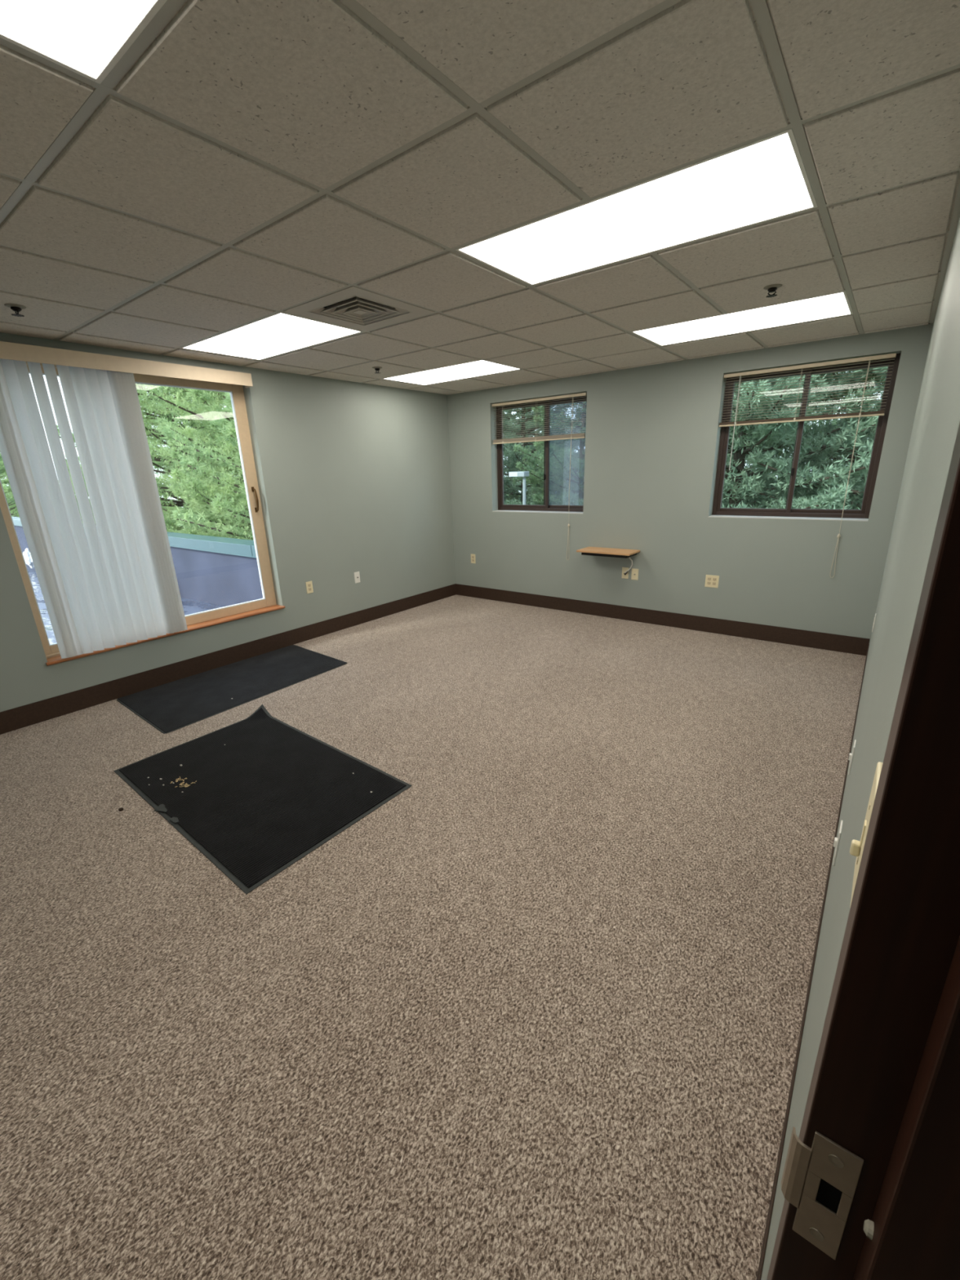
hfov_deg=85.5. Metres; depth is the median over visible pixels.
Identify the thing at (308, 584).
power outlet
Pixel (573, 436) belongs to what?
blind
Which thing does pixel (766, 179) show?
recessed light
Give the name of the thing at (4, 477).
tree
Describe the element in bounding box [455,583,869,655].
baseboard
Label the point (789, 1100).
baseboard
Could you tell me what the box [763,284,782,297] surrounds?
sprinkler
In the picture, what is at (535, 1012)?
floor
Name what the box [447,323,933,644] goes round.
wall
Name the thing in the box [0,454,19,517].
tree
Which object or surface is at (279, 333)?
recessed light
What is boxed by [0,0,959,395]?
ceiling
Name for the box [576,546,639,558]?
wall shelf
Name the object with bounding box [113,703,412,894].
floor mat
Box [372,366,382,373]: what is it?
sprinkler
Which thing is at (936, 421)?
wall
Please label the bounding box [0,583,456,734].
baseboard
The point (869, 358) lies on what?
blind
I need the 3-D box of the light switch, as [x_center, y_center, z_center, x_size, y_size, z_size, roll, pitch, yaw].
[0.351,0.178,0.478,0.012,0.118,0.072,11,22,36]
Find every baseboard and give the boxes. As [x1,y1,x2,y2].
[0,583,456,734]
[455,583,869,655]
[756,644,869,1279]
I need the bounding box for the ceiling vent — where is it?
[282,285,435,331]
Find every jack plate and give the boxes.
[354,571,359,583]
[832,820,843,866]
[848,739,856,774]
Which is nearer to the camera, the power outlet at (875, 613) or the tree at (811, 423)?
the power outlet at (875, 613)
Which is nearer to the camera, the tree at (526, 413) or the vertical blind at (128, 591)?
the vertical blind at (128, 591)
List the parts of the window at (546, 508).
sash, sill, sash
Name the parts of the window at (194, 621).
sash, sill, sash, handle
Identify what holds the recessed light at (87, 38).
in the ceiling
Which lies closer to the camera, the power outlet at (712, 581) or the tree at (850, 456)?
the power outlet at (712, 581)
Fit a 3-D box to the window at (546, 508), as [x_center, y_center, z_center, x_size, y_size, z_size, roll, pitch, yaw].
[0.651,-1.987,5.644,1.169,1.166,0.195,12,22,36]
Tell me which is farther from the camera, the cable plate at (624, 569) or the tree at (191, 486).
the tree at (191, 486)
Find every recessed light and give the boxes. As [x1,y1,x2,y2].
[0,0,167,84]
[181,311,363,359]
[382,360,520,385]
[454,128,817,285]
[630,290,853,346]
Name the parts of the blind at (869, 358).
ladder cord, ladder cord, rail, pull cord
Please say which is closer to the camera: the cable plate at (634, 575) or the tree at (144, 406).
the cable plate at (634, 575)
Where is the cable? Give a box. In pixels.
[624,556,632,573]
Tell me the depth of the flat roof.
7.90 m
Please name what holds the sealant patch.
on the flat roof
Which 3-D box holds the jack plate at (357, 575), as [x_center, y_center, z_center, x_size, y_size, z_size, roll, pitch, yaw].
[-1.284,-0.655,5.442,0.012,0.114,0.070,12,22,36]
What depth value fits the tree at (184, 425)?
22.17 m
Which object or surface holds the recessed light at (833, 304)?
in the ceiling
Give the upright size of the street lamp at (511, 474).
5.375 m
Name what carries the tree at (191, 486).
on the ground
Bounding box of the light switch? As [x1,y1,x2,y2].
[849,761,882,908]
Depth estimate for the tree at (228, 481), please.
9.47 m
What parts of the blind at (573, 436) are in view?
ladder cord, rail, pull cord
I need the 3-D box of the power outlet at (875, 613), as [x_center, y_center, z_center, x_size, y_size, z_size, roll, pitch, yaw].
[2.612,-0.115,3.445,0.007,0.114,0.070,11,22,36]
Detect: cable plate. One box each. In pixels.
[622,567,628,578]
[631,568,638,580]
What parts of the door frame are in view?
strike plate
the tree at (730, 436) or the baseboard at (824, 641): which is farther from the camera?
the tree at (730, 436)
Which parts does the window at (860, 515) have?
sash, sill, sash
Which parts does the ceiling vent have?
plate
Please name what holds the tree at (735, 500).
on the ground
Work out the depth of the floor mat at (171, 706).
3.98 m
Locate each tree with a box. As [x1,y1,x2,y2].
[0,452,18,516]
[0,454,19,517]
[56,384,244,536]
[135,383,253,540]
[142,383,220,533]
[160,391,253,540]
[502,403,586,505]
[502,408,544,502]
[503,494,519,504]
[511,400,586,505]
[549,407,586,497]
[573,378,805,507]
[721,368,884,509]
[727,369,886,507]
[737,365,888,509]
[746,372,871,479]
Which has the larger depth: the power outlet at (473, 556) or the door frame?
the power outlet at (473, 556)
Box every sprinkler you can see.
[4,303,26,316]
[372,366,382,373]
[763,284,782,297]
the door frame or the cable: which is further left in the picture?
the cable
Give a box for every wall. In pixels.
[0,332,455,711]
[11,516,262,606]
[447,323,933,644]
[760,215,959,1279]
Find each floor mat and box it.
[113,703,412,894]
[116,644,346,733]
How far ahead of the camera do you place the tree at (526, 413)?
26.79 m
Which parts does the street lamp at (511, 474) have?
lamp glass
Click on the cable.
(629, 557)
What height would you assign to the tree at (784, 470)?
13.762 m
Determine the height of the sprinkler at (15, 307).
0.042 m
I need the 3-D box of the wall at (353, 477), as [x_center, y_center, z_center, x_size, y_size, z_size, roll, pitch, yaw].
[-2.202,-1.077,4.277,0.220,2.681,5.803,12,22,36]
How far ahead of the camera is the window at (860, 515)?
4.23 m
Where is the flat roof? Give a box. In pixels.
[26,568,226,644]
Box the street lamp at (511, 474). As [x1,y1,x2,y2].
[508,471,528,504]
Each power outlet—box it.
[305,581,313,593]
[471,554,475,563]
[704,574,719,587]
[871,613,876,631]
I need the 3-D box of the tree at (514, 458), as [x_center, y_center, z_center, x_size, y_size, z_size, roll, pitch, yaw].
[1.748,-8.250,21.858,6.704,12.939,7.492,-9,19,-20]
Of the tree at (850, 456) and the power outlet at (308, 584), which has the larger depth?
the tree at (850, 456)
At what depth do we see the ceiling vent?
2.85 m
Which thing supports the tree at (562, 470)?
on the ground
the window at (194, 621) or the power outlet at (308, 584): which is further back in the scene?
the power outlet at (308, 584)
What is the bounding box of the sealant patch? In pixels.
[22,547,34,568]
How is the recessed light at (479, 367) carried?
in the ceiling
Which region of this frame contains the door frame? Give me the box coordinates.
[766,422,959,1279]
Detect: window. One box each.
[0,361,284,666]
[492,395,586,514]
[708,353,901,521]
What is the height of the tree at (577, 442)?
14.417 m
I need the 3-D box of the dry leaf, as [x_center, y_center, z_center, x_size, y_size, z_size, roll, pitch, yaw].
[-1.565,0.751,2.730,0.139,0.004,0.084,5,19,20]
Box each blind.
[0,341,253,658]
[492,392,586,559]
[719,352,896,577]
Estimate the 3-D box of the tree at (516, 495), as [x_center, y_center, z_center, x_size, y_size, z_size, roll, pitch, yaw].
[-1.207,-7.933,22.470,5.571,12.134,6.730,-8,19,-19]
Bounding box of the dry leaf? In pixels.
[169,776,196,786]
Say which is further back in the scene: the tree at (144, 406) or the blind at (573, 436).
the tree at (144, 406)
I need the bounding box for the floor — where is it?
[0,595,866,1279]

